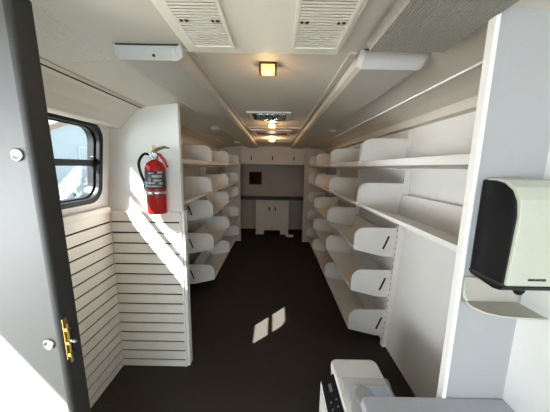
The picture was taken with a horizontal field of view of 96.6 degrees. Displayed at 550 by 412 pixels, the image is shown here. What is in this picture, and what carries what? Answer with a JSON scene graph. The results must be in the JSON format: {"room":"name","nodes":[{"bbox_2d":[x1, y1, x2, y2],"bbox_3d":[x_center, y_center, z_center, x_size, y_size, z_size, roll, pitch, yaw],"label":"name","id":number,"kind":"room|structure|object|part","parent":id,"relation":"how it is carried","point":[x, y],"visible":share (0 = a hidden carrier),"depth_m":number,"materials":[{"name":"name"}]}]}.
{"room":"bookmobile interior","nodes":[
{"label":"bookmobile interior","id":0,"kind":"room"},
{"bbox_2d":[62,122,219,263],"bbox_3d":[-1.124,0.213,1.885,0.109,1.950,8.050,1,9,0],"label":"wall","id":1,"kind":"structure","parent":0,"point":[192,226],"depth_m":1.63,"materials":[{"name":"white paint"}]},
{"bbox_2d":[0,0,90,411],"bbox_3d":[-0.812,0.416,0.698,0.547,1.820,0.060,0,9,0],"label":"door","id":2,"kind":"structure","parent":1,"relation":"in","point":[42,369],"depth_m":0.63,"materials":[{"name":"metal"}]},
{"bbox_3d":[-0.570,0.363,0.671,0.004,0.120,0.014,0,9,0],"label":"bolt plate","id":3,"kind":"part","parent":2,"relation":"part of","materials":[{"name":"gold metal"}]},
{"bbox_2d":[48,113,102,209],"bbox_3d":[-1.127,-0.208,1.151,0.123,0.492,0.812,1,9,0],"label":"window","id":4,"kind":"structure","parent":1,"relation":"in","point":[94,162],"depth_m":1.49,"materials":[{"name":"black metal"}]},
{"bbox_2d":[41,65,139,127],"bbox_3d":[-0.987,-0.333,-0.323,0.275,0.256,3.860,1,9,0],"label":"trim","id":5,"kind":"structure","parent":1,"relation":"attached to","point":[65,96],"depth_m":1.21,"materials":[{"name":"paint"}]},
{"bbox_2d":[63,206,123,407],"bbox_3d":[-1.138,0.678,1.275,0.036,1.222,0.980,1,9,0],"label":"panel","id":6,"kind":"object","parent":1,"relation":"attached to","point":[88,234],"visible":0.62,"depth_m":1.55,"materials":[{"name":"white plastic"}]},
{"bbox_2d":[181,125,229,149],"bbox_3d":[-0.990,-0.998,3.667,0.305,0.190,4.150,1,9,0],"label":"trim","id":7,"kind":"structure","parent":1,"relation":"attached to","point":[188,134],"depth_m":3.18,"materials":[{"name":"paint"}]},
{"bbox_2d":[109,103,183,358],"bbox_3d":[-0.897,0.266,1.746,0.505,1.898,0.040,1,9,0],"label":"wall partition","id":8,"kind":"structure","parent":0,"point":[157,125],"depth_m":1.63,"materials":[{"name":"white paint"}]},
{"bbox_2d":[40,57,144,107],"bbox_3d":[-0.851,-0.337,-0.327,0.022,0.013,3.855,1,9,0],"label":"trim","id":9,"kind":"structure","parent":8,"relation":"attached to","point":[43,61],"depth_m":1.09,"materials":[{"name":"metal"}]},
{"bbox_2d":[110,210,187,366],"bbox_3d":[-0.893,0.622,1.769,0.484,1.188,0.023,1,9,0],"label":"panel","id":10,"kind":"object","parent":8,"relation":"attached to","point":[147,248],"visible":0.99,"depth_m":1.76,"materials":[{"name":"white plastic"}]},
{"bbox_2d":[137,145,169,214],"bbox_3d":[-0.768,-0.165,1.566,0.158,0.435,0.147,-7,12,-43],"label":"fire extinguisher","id":11,"kind":"object","parent":8,"relation":"attached to","point":[155,182],"visible":1,"depth_m":1.53,"materials":[{"name":"red metal"}]},
{"bbox_2d":[145,171,162,186],"bbox_3d":[-0.762,-0.167,1.523,0.115,0.096,0.038,1,9,0],"label":"print","id":12,"kind":"object","parent":11,"relation":"on","point":[152,178],"depth_m":1.51},
{"bbox_3d":[-0.717,-0.355,1.537,0.113,0.047,0.020,1,9,0],"label":"lever","id":13,"kind":"part","parent":11,"relation":"part of","materials":[{"name":"brown paint"}]},
{"bbox_3d":[-0.716,-0.292,1.547,0.085,0.098,0.022,1,9,0],"label":"carry handle","id":14,"kind":"part","parent":11,"relation":"part of","materials":[{"name":"red metal"}]},
{"bbox_2d":[182,210,192,365],"bbox_3d":[-0.642,0.621,1.796,0.018,1.190,0.058,1,9,0],"label":"trim","id":15,"kind":"structure","parent":8,"relation":"attached to","point":[184,213],"depth_m":1.77,"materials":[{"name":"white metal"}]},
{"bbox_2d":[181,124,230,146],"bbox_3d":[-0.842,-0.891,3.167,0.012,0.012,3.130,1,9,0],"label":"trim","id":16,"kind":"structure","parent":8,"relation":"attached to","point":[181,124],"depth_m":2.80,"materials":[{"name":"metal"}]},
{"bbox_2d":[91,228,415,411],"bbox_3d":[-0.086,1.224,2.042,2.370,0.060,8.050,1,9,0],"label":"floor","id":17,"kind":"structure","parent":0,"point":[270,327],"depth_m":2.08,"materials":[{"name":"black rubber"}]},
{"bbox_2d":[199,167,206,252],"bbox_3d":[-1.088,0.047,3.736,0.114,1.700,0.040,1,9,0],"label":"upright","id":18,"kind":"object","parent":17,"relation":"on","point":[203,170],"visible":0.2,"depth_m":3.65,"materials":[{"name":"white metal"}]},
{"bbox_2d":[209,152,237,166],"bbox_3d":[-0.854,-0.772,4.117,0.336,0.233,0.968,1,9,0],"label":"shelf","id":19,"kind":"object","parent":18,"relation":"attached to","point":[232,159],"visible":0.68,"depth_m":4.58,"materials":[{"name":"white metal"}]},
{"bbox_2d":[209,163,237,166],"bbox_3d":[-0.854,-0.739,4.122,0.336,0.167,0.960,1,9,0],"label":"tray","id":20,"kind":"object","parent":19,"relation":"on","point":[229,164],"depth_m":4.05,"materials":[{"name":"beige metal"}]},
{"bbox_2d":[211,206,238,227],"bbox_3d":[-0.871,0.201,4.271,0.336,0.240,0.968,1,9,0],"label":"shelf","id":21,"kind":"object","parent":18,"relation":"attached to","point":[231,213],"visible":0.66,"depth_m":4.73,"materials":[{"name":"white metal"}]},
{"bbox_2d":[215,210,238,225],"bbox_3d":[-0.871,0.239,4.277,0.336,0.155,0.960,1,9,0],"label":"tray","id":22,"kind":"object","parent":21,"relation":"on","point":[232,215],"depth_m":4.74,"materials":[{"name":"beige metal"}]},
{"bbox_2d":[216,186,238,202],"bbox_3d":[-0.864,-0.179,4.211,0.336,0.240,0.968,1,9,0],"label":"shelf","id":23,"kind":"object","parent":18,"relation":"attached to","point":[233,192],"visible":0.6,"depth_m":4.68,"materials":[{"name":"white metal"}]},
{"bbox_2d":[229,195,238,202],"bbox_3d":[-0.865,-0.141,4.217,0.336,0.155,0.960,1,9,0],"label":"tray","id":24,"kind":"object","parent":23,"relation":"on","point":[231,197],"depth_m":4.50,"materials":[{"name":"beige metal"}]},
{"bbox_2d":[220,226,238,250],"bbox_3d":[-0.877,0.577,4.331,0.336,0.240,0.968,1,9,0],"label":"shelf","id":25,"kind":"object","parent":18,"relation":"attached to","point":[232,233],"visible":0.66,"depth_m":4.79,"materials":[{"name":"white metal"}]},
{"bbox_2d":[221,234,238,249],"bbox_3d":[-0.878,0.615,4.337,0.336,0.155,0.960,1,9,0],"label":"tray","id":26,"kind":"object","parent":25,"relation":"on","point":[231,238],"depth_m":4.63,"materials":[{"name":"beige metal"}]},
{"bbox_2d":[221,173,238,186],"bbox_3d":[-0.860,-0.436,4.170,0.336,0.240,0.968,1,9,0],"label":"shelf","id":27,"kind":"object","parent":18,"relation":"attached to","point":[233,178],"visible":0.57,"depth_m":4.64,"materials":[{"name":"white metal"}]},
{"bbox_2d":[256,200,288,234],"bbox_3d":[-0.062,0.219,5.694,0.733,0.784,0.502,1,9,0],"label":"base cabinet","id":28,"kind":"object","parent":17,"relation":"on","point":[270,214],"visible":0.99,"depth_m":5.45,"materials":[{"name":"white wood"}]},
{"bbox_3d":[-0.245,0.226,5.464,0.358,0.635,0.022,1,9,0],"label":"door","id":29,"kind":"part","parent":28,"relation":"part of","materials":[{"name":"white wood"}]},
{"bbox_2d":[241,196,302,200],"bbox_3d":[-0.062,-0.181,5.626,2.130,0.025,0.529,1,9,0],"label":"countertop","id":30,"kind":"structure","parent":28,"relation":"on","point":[242,197],"depth_m":5.51,"materials":[{"name":"laminate"}]},
{"bbox_3d":[0.119,0.233,5.464,0.359,0.635,0.022,1,9,0],"label":"door","id":31,"kind":"part","parent":28,"relation":"part of","materials":[{"name":"white wood"}]},
{"bbox_2d":[334,169,339,202],"bbox_3d":[0.981,-0.011,4.045,0.097,1.790,0.040,1,9,0],"label":"upright","id":32,"kind":"object","parent":17,"relation":"on","point":[337,170],"visible":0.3,"depth_m":3.95,"materials":[{"name":"white metal"}]},
{"bbox_2d":[306,227,318,248],"bbox_3d":[0.803,0.610,4.559,0.336,0.240,0.778,1,9,0],"label":"shelf","id":33,"kind":"object","parent":32,"relation":"attached to","point":[311,235],"visible":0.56,"depth_m":4.93,"materials":[{"name":"white metal"}]},
{"bbox_2d":[306,235,315,246],"bbox_3d":[0.803,0.648,4.565,0.336,0.155,0.770,1,9,0],"label":"tray","id":34,"kind":"object","parent":33,"relation":"on","point":[310,237],"depth_m":4.81,"materials":[{"name":"beige metal"}]},
{"bbox_2d":[307,210,323,226],"bbox_3d":[0.810,0.258,4.503,0.336,0.240,0.778,1,9,0],"label":"shelf","id":35,"kind":"object","parent":32,"relation":"attached to","point":[312,215],"visible":0.48,"depth_m":4.88,"materials":[{"name":"white metal"}]},
{"bbox_2d":[308,192,324,206],"bbox_3d":[0.816,-0.096,4.447,0.336,0.240,0.778,1,9,0],"label":"shelf","id":36,"kind":"object","parent":32,"relation":"attached to","point":[312,196],"visible":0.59,"depth_m":4.82,"materials":[{"name":"white metal"}]},
{"bbox_2d":[309,173,325,184],"bbox_3d":[0.822,-0.451,4.391,0.336,0.240,0.778,1,9,0],"label":"shelf","id":37,"kind":"object","parent":32,"relation":"attached to","point":[312,177],"visible":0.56,"depth_m":4.76,"materials":[{"name":"white metal"}]},
{"bbox_2d":[309,154,333,168],"bbox_3d":[0.828,-0.783,4.339,0.336,0.233,0.778,1,9,0],"label":"shelf","id":38,"kind":"object","parent":32,"relation":"attached to","point":[312,161],"visible":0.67,"depth_m":4.71,"materials":[{"name":"white metal"}]},
{"bbox_2d":[309,164,333,168],"bbox_3d":[0.827,-0.750,4.344,0.336,0.167,0.770,1,9,0],"label":"tray","id":39,"kind":"object","parent":38,"relation":"on","point":[310,165],"depth_m":4.32,"materials":[{"name":"beige metal"}]},
{"bbox_2d":[313,239,334,275],"bbox_3d":[0.801,0.756,3.636,0.336,0.240,1.008,1,9,0],"label":"shelf","id":40,"kind":"object","parent":32,"relation":"attached to","point":[323,257],"visible":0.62,"depth_m":3.93,"materials":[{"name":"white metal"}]},
{"bbox_2d":[313,249,332,273],"bbox_3d":[0.800,0.794,3.642,0.336,0.155,1.000,1,9,0],"label":"tray","id":41,"kind":"object","parent":40,"relation":"on","point":[323,257],"depth_m":3.82,"materials":[{"name":"beige metal"}]},
{"bbox_2d":[313,218,340,248],"bbox_3d":[0.807,0.404,3.580,0.336,0.240,1.008,1,9,0],"label":"shelf","id":42,"kind":"object","parent":32,"relation":"attached to","point":[322,227],"visible":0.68,"depth_m":4.06,"materials":[{"name":"white metal"}]},
{"bbox_2d":[313,228,339,247],"bbox_3d":[0.806,0.442,3.586,0.336,0.155,1.000,1,9,0],"label":"tray","id":43,"kind":"object","parent":42,"relation":"on","point":[322,233],"depth_m":3.89,"materials":[{"name":"beige metal"}]},
{"bbox_2d":[319,359,392,411],"bbox_3d":[0.395,1.111,1.143,0.320,0.438,0.532,1,9,0],"label":"printer","id":44,"kind":"object","parent":17,"relation":"on","point":[337,391],"visible":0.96,"depth_m":1.23,"materials":[{"name":"white plastic"}]},
{"bbox_2d":[353,384,391,411],"bbox_3d":[0.449,0.890,1.064,0.232,0.024,0.345,1,9,0],"label":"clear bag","id":45,"kind":"object","parent":44,"relation":"on","point":[361,390],"visible":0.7,"depth_m":1.16,"materials":[{"name":"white plastic"}]},
{"bbox_2d":[355,143,362,215],"bbox_3d":[0.978,0.153,3.008,0.097,1.790,0.040,1,9,0],"label":"upright","id":46,"kind":"object","parent":17,"relation":"on","point":[359,172],"visible":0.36,"depth_m":2.92,"materials":[{"name":"white metal"}]},
{"bbox_2d":[315,175,350,191],"bbox_3d":[0.819,-0.305,3.468,0.336,0.240,1.008,1,9,0],"label":"shelf","id":47,"kind":"object","parent":46,"relation":"attached to","point":[322,181],"visible":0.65,"depth_m":3.95,"materials":[{"name":"white metal"}]},
{"bbox_2d":[315,184,328,190],"bbox_3d":[0.819,-0.267,3.474,0.336,0.155,1.000,1,9,0],"label":"tray","id":48,"kind":"object","parent":47,"relation":"on","point":[323,186],"depth_m":3.97,"materials":[{"name":"beige metal"}]},
{"bbox_2d":[316,151,349,168],"bbox_3d":[0.825,-0.636,3.415,0.336,0.233,1.008,1,9,0],"label":"shelf","id":49,"kind":"object","parent":46,"relation":"attached to","point":[322,160],"visible":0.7,"depth_m":3.90,"materials":[{"name":"white metal"}]},
{"bbox_2d":[316,163,349,168],"bbox_3d":[0.825,-0.604,3.420,0.336,0.167,1.000,1,9,0],"label":"tray","id":50,"kind":"object","parent":49,"relation":"on","point":[328,165],"depth_m":3.46,"materials":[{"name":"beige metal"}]},
{"bbox_2d":[314,197,354,220],"bbox_3d":[0.813,0.050,3.524,0.336,0.240,1.008,1,9,0],"label":"shelf","id":51,"kind":"object","parent":46,"relation":"attached to","point":[322,205],"visible":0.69,"depth_m":4.00,"materials":[{"name":"white metal"}]},
{"bbox_2d":[314,202,341,219],"bbox_3d":[0.812,0.088,3.530,0.336,0.155,1.000,1,9,0],"label":"tray","id":52,"kind":"object","parent":51,"relation":"on","point":[322,207],"depth_m":4.01,"materials":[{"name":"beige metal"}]},
{"bbox_2d":[380,130,413,346],"bbox_3d":[0.975,0.317,1.971,0.097,1.790,0.040,1,9,0],"label":"upright","id":53,"kind":"object","parent":17,"relation":"on","point":[406,175],"visible":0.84,"depth_m":1.98,"materials":[{"name":"white metal"}]},
{"bbox_2d":[325,263,384,334],"bbox_3d":[0.798,0.921,2.598,0.336,0.240,1.009,1,9,0],"label":"shelf","id":54,"kind":"object","parent":53,"relation":"attached to","point":[360,312],"visible":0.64,"depth_m":2.45,"materials":[{"name":"white metal"}]},
{"bbox_2d":[325,276,380,326],"bbox_3d":[0.797,0.959,2.605,0.336,0.155,1.000,1,9,0],"label":"tray","id":55,"kind":"object","parent":54,"relation":"on","point":[348,300],"depth_m":2.52,"materials":[{"name":"white plastic"}]},
{"bbox_2d":[326,236,389,296],"bbox_3d":[0.804,0.568,2.542,0.336,0.240,1.009,1,9,0],"label":"shelf","id":56,"kind":"object","parent":53,"relation":"attached to","point":[361,274],"visible":0.8,"depth_m":2.43,"materials":[{"name":"white metal"}]},
{"bbox_2d":[326,248,380,288],"bbox_3d":[0.803,0.606,2.549,0.336,0.155,1.000,1,9,0],"label":"tray","id":57,"kind":"object","parent":56,"relation":"on","point":[347,260],"depth_m":2.55,"materials":[{"name":"metal"}]},
{"bbox_2d":[328,207,395,256],"bbox_3d":[0.810,0.215,2.486,0.336,0.240,1.009,1,9,0],"label":"shelf","id":58,"kind":"object","parent":53,"relation":"attached to","point":[362,235],"visible":0.96,"depth_m":2.00,"materials":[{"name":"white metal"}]},
{"bbox_2d":[328,214,377,247],"bbox_3d":[0.810,0.253,2.493,0.336,0.155,1.000,1,9,0],"label":"tray","id":59,"kind":"object","parent":58,"relation":"on","point":[346,225],"depth_m":2.64,"materials":[{"name":"metal"}]},
{"bbox_2d":[331,140,397,169],"bbox_3d":[0.822,-0.472,2.378,0.336,0.233,1.008,1,9,0],"label":"shelf","id":60,"kind":"object","parent":53,"relation":"attached to","point":[348,158],"visible":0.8,"depth_m":2.86,"materials":[{"name":"white metal"}]},
{"bbox_2d":[331,156,397,169],"bbox_3d":[0.822,-0.440,2.383,0.336,0.167,1.000,1,9,0],"label":"tray","id":61,"kind":"object","parent":60,"relation":"on","point":[352,162],"depth_m":2.63,"materials":[{"name":"beige metal"}]},
{"bbox_2d":[329,177,400,205],"bbox_3d":[0.817,-0.141,2.431,0.336,0.240,1.008,1,9,0],"label":"shelf","id":62,"kind":"object","parent":53,"relation":"attached to","point":[348,189],"visible":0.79,"depth_m":2.92,"materials":[{"name":"white metal"}]},
{"bbox_2d":[358,183,462,250],"bbox_3d":[0.814,0.038,1.298,0.336,0.240,1.202,1,9,0],"label":"shelf","id":63,"kind":"object","parent":53,"relation":"attached to","point":[439,222],"visible":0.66,"depth_m":1.58,"materials":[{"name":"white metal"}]},
{"bbox_2d":[361,138,471,171],"bbox_3d":[0.819,-0.293,1.245,0.336,0.233,1.202,1,9,0],"label":"shelf","id":64,"kind":"object","parent":53,"relation":"attached to","point":[453,156],"visible":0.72,"depth_m":1.48,"materials":[{"name":"white metal"}]},
{"bbox_3d":[-1.091,0.201,2.768,0.114,1.700,0.040,1,9,0],"label":"upright","id":65,"kind":"object","parent":17,"relation":"on","visible":0},
{"bbox_2d":[181,145,210,166],"bbox_3d":[-0.859,-0.462,2.157,0.336,0.233,0.957,1,9,0],"label":"shelf","id":66,"kind":"object","parent":65,"relation":"attached to","point":[192,155],"visible":0.3,"depth_m":2.62,"materials":[{"name":"white metal"}]},
{"bbox_2d":[183,176,210,203],"bbox_3d":[-0.865,-0.125,2.211,0.336,0.240,0.957,1,9,0],"label":"shelf","id":67,"kind":"object","parent":65,"relation":"attached to","point":[194,188],"visible":0.38,"depth_m":2.67,"materials":[{"name":"white metal"}]},
{"bbox_2d":[184,146,227,166],"bbox_3d":[-0.856,-0.616,3.135,0.336,0.233,0.938,1,9,0],"label":"shelf","id":68,"kind":"object","parent":65,"relation":"attached to","point":[218,158],"visible":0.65,"depth_m":3.58,"materials":[{"name":"white metal"}]},
{"bbox_2d":[184,174,227,192],"bbox_3d":[-0.862,-0.280,3.188,0.336,0.240,0.938,1,9,0],"label":"shelf","id":69,"kind":"object","parent":65,"relation":"attached to","point":[218,181],"visible":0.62,"depth_m":3.64,"materials":[{"name":"white metal"}]},
{"bbox_2d":[184,192,228,220],"bbox_3d":[-0.867,-0.023,3.228,0.336,0.240,0.939,1,9,0],"label":"shelf","id":70,"kind":"object","parent":65,"relation":"attached to","point":[214,202],"visible":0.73,"depth_m":2.78,"materials":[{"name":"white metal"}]},
{"bbox_2d":[188,217,228,252],"bbox_3d":[-0.873,0.357,3.288,0.336,0.240,0.939,1,9,0],"label":"shelf","id":71,"kind":"object","parent":65,"relation":"attached to","point":[209,234],"visible":0.81,"depth_m":3.17,"materials":[{"name":"white metal"}]},
{"bbox_2d":[189,241,228,283],"bbox_3d":[-0.880,0.732,3.348,0.336,0.240,0.939,1,9,0],"label":"shelf","id":72,"kind":"object","parent":65,"relation":"attached to","point":[206,267],"visible":0.81,"depth_m":3.32,"materials":[{"name":"white metal"}]},
{"bbox_2d":[192,250,228,278],"bbox_3d":[-0.880,0.770,3.354,0.336,0.155,0.930,1,9,0],"label":"tray","id":73,"kind":"object","parent":72,"relation":"on","point":[215,258],"depth_m":3.40,"materials":[{"name":"metal"}]},
{"bbox_2d":[240,150,304,229],"bbox_3d":[-0.058,-0.401,5.880,2.370,1.950,0.040,1,9,0],"label":"wall","id":74,"kind":"structure","parent":0,"point":[277,180],"depth_m":5.86,"materials":[{"name":"white paint"}]},
{"bbox_2d":[249,172,261,184],"bbox_3d":[-0.464,-0.659,5.806,0.300,0.300,0.025,1,9,0],"label":"notice","id":75,"kind":"object","parent":74,"relation":"attached to","point":[255,178],"visible":1,"depth_m":5.79,"materials":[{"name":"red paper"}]},
{"bbox_2d":[240,146,304,164],"bbox_3d":[-0.045,-1.058,5.237,1.251,0.346,1.005,1,9,0],"label":"upper cabinet","id":76,"kind":"object","parent":74,"relation":"attached to","point":[277,155],"visible":0.94,"depth_m":4.75,"materials":[{"name":"beige wood"}]},
{"bbox_3d":[-0.461,-1.004,4.761,0.408,0.293,0.021,1,9,0],"label":"door","id":77,"kind":"part","parent":76,"relation":"part of","materials":[{"name":"beige wood"}]},
{"bbox_3d":[-0.045,-0.997,4.761,0.408,0.293,0.021,1,9,0],"label":"door","id":78,"kind":"part","parent":76,"relation":"part of","materials":[{"name":"white wood"}]},
{"bbox_3d":[-0.049,-0.829,4.788,1.251,0.033,0.027,1,9,0],"label":"rail","id":79,"kind":"part","parent":76,"relation":"part of","materials":[{"name":"white wood"}]},
{"bbox_3d":[0.370,-0.989,4.761,0.408,0.293,0.021,1,9,0],"label":"door","id":80,"kind":"part","parent":76,"relation":"part of","materials":[{"name":"white wood"}]},
{"bbox_2d":[218,146,328,241],"bbox_3d":[-0.056,-0.216,4.876,2.160,1.900,0.040,1,9,0],"label":"wall","id":81,"kind":"structure","parent":0,"point":[309,152],"depth_m":4.82,"materials":[{"name":"white paint"}]},
{"bbox_2d":[185,49,259,145],"bbox_3d":[-0.298,-0.847,2.783,0.026,0.010,3.920,1,9,0],"label":"trim","id":82,"kind":"structure","parent":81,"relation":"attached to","point":[191,55],"depth_m":1.18,"materials":[{"name":"white plastic"}]},
{"bbox_2d":[30,0,549,149],"bbox_3d":[-0.065,-0.712,1.735,1.555,0.118,8.050,1,9,0],"label":"ceiling","id":83,"kind":"structure","parent":0,"point":[301,80],"depth_m":0.95,"materials":[{"name":"paint"}]},
{"bbox_2d":[112,43,258,147],"bbox_3d":[-0.420,-0.841,2.764,0.243,0.079,3.940,1,9,0],"label":"duct","id":84,"kind":"object","parent":83,"relation":"attached to","point":[169,66],"visible":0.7,"depth_m":1.04,"materials":[{"name":"metal"}]},
{"bbox_2d":[211,126,221,129],"bbox_3d":[-0.484,-0.790,2.486,0.325,0.034,0.035,1,9,0],"label":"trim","id":85,"kind":"structure","parent":83,"relation":"attached to","point":[212,127],"depth_m":2.47,"materials":[{"name":"white plastic"}]},
{"bbox_2d":[151,0,367,54],"bbox_3d":[-0.037,-0.460,0.490,0.517,0.045,0.649,1,9,0],"label":"air conditioner","id":86,"kind":"object","parent":83,"relation":"attached to","point":[320,27],"visible":1,"depth_m":0.62,"materials":[{"name":"white plastic"}]},
{"bbox_2d":[161,0,233,47],"bbox_3d":[-0.187,-0.449,0.519,0.126,0.005,0.461,1,9,0],"label":"grille","id":87,"kind":"object","parent":86,"relation":"attached to","point":[201,23],"depth_m":0.61,"materials":[{"name":"white plastic"}]},
{"bbox_2d":[292,0,362,49],"bbox_3d":[0.119,-0.443,0.519,0.139,0.005,0.461,1,9,0],"label":"grille","id":88,"kind":"object","parent":86,"relation":"attached to","point":[316,24],"depth_m":0.61,"materials":[{"name":"white plastic"}]},
{"bbox_2d":[259,62,276,75],"bbox_3d":[-0.028,-0.540,0.968,0.069,0.036,0.053,1,9,0],"label":"recessed light","id":89,"kind":"object","parent":83,"relation":"in","point":[267,68],"visible":1,"depth_m":0.95,"materials":[{"name":"glass"}]},
{"bbox_2d":[246,111,290,121],"bbox_3d":[-0.048,-0.696,1.953,0.330,0.037,0.345,1,9,0],"label":"ceiling vent","id":90,"kind":"object","parent":83,"relation":"in","point":[260,116],"visible":1,"depth_m":1.87,"materials":[{"name":"metal"}]},
{"bbox_2d":[250,129,291,135],"bbox_3d":[-0.040,-0.849,2.852,0.450,0.016,0.460,1,9,0],"label":"ceiling vent","id":91,"kind":"object","parent":83,"relation":"in","point":[256,132],"visible":1,"depth_m":2.81,"materials":[{"name":"paint"}]},
{"bbox_2d":[267,123,275,127],"bbox_3d":[-0.029,-0.747,2.271,0.079,0.036,0.061,1,9,0],"label":"recessed light","id":92,"kind":"object","parent":83,"relation":"in","point":[271,125],"visible":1,"depth_m":2.25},
{"bbox_2d":[247,127,301,128],"bbox_3d":[-0.004,-0.793,2.484,0.555,0.012,0.035,1,9,0],"label":"trim","id":93,"kind":"structure","parent":83,"relation":"attached to","point":[247,127],"depth_m":2.47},
{"bbox_2d":[257,141,292,142],"bbox_3d":[0.000,-1.010,3.857,0.555,0.012,0.035,1,9,0],"label":"trim","id":94,"kind":"structure","parent":83,"relation":"attached to","point":[257,141],"depth_m":3.84,"materials":[{"name":"white plastic"}]},
{"bbox_2d":[289,51,357,146],"bbox_3d":[0.279,-0.837,2.783,0.028,0.010,3.920,1,9,0],"label":"trim","id":95,"kind":"structure","parent":83,"relation":"attached to","point":[351,55],"depth_m":1.16,"materials":[{"name":"white plastic"}]},
{"bbox_2d":[291,49,431,148],"bbox_3d":[0.417,-0.827,2.768,0.257,0.079,3.930,1,9,0],"label":"duct","id":96,"kind":"object","parent":83,"relation":"attached to","point":[371,74],"visible":0.71,"depth_m":1.06,"materials":[{"name":"metal"}]},
{"bbox_2d":[327,111,475,397],"bbox_3d":[1.012,0.026,3.302,0.095,1.950,5.180,1,9,0],"label":"wall","id":97,"kind":"structure","parent":0,"point":[418,320],"depth_m":1.66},
{"bbox_2d":[312,61,482,148],"bbox_3d":[0.719,-0.783,2.658,0.010,0.010,4.160,1,9,0],"label":"trim","id":98,"kind":"structure","parent":97,"relation":"attached to","point":[481,62],"depth_m":1.18,"materials":[{"name":"white plastic"}]},
{"bbox_2d":[315,63,482,151],"bbox_3d":[0.883,-0.885,3.158,0.305,0.190,5.180,1,9,0],"label":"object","id":99,"kind":"structure","parent":97,"relation":"attached to","point":[458,96],"depth_m":1.44,"materials":[{"name":"paint"}]},
{"bbox_2d":[446,5,549,399],"bbox_3d":[0.753,0.458,0.738,0.478,1.890,0.018,1,9,0],"label":"wall","id":100,"kind":"structure","parent":0,"point":[516,141],"depth_m":0.63,"materials":[{"name":"white paint"}]},
{"bbox_2d":[366,0,519,52],"bbox_3d":[0.413,-0.386,0.059,0.261,0.025,1.440,1,9,0],"label":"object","id":101,"kind":"object","parent":100,"relation":"attached to","point":[409,25],"visible":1,"depth_m":0.62,"materials":[{"name":"grey carpet"}]},
{"bbox_2d":[436,13,501,397],"bbox_3d":[0.517,0.449,0.737,0.012,1.900,0.027,1,9,0],"label":"trim","id":102,"kind":"structure","parent":100,"relation":"attached to","point":[493,28],"depth_m":0.66,"materials":[{"name":"white laminate"}]},
{"bbox_2d":[462,276,547,319],"bbox_3d":[0.605,0.243,0.651,0.161,0.078,0.086,1,9,0],"label":"drip tray","id":103,"kind":"object","parent":100,"relation":"attached to","point":[478,295],"visible":0.94,"depth_m":0.68,"materials":[{"name":"beige plastic"}]},
{"bbox_3d":[0.607,0.236,0.691,0.158,0.078,0.006,1,9,0],"label":"plate","id":104,"kind":"part","parent":103,"relation":"part of","materials":[{"name":"beige plastic"}]},
{"bbox_2d":[469,178,549,294],"bbox_3d":[0.609,0.076,0.611,0.134,0.286,0.112,1,9,0],"label":"soap dispenser","id":105,"kind":"object","parent":100,"relation":"attached to","point":[511,247],"visible":1,"depth_m":0.57,"materials":[{"name":"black plastic"}]},
{"bbox_2d":[502,146,549,411],"bbox_3d":[0.711,0.652,-0.683,0.035,1.950,2.850,1,9,0],"label":"wall","id":106,"kind":"structure","parent":0,"point":[527,383],"depth_m":0.67,"materials":[{"name":"white paint"}]},
{"bbox_2d":[361,396,514,411],"bbox_3d":[0.477,0.644,0.460,0.432,0.030,0.590,1,9,0],"label":"countertop","id":107,"kind":"structure","parent":106,"relation":"attached to","point":[368,404],"depth_m":0.72,"materials":[{"name":"white laminate"}]},
{"label":"outside","id":108,"kind":"structure","parent":0,"visible":0},
{"bbox_3d":[-0.014,0.806,10.252,60.000,0.100,60.000,1,9,0],"label":"ground","id":109,"kind":"structure","parent":108,"visible":0},
{"bbox_2d":[49,120,86,190],"bbox_3d":[-9.469,-1.887,10.966,3.400,4.670,6.200,1,9,0],"label":"house","id":110,"kind":"structure","parent":109,"relation":"on","point":[69,141],"depth_m":9.47,"materials":[{"name":"blue"}]},
{"bbox_3d":[-7.921,-2.036,10.381,0.010,0.780,0.780,1,9,0],"label":"pane","id":111,"kind":"part","parent":110,"relation":"part of","materials":[{"name":"blue"}]},
{"bbox_2d":[57,178,86,198],"bbox_3d":[-6.023,0.095,7.625,0.080,1.919,7.000,1,9,0],"label":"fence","id":112,"kind":"object","parent":109,"relation":"on","point":[68,187],"visible":0.09,"depth_m":7.19,"materials":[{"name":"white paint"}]},
{"bbox_2d":[60,188,85,198],"bbox_3d":[-7.007,0.106,8.461,1.610,1.705,5.733,1,9,0],"label":"hedge","id":113,"kind":"object","parent":109,"relation":"on","point":[62,192],"visible":0.02,"depth_m":7.86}
]}

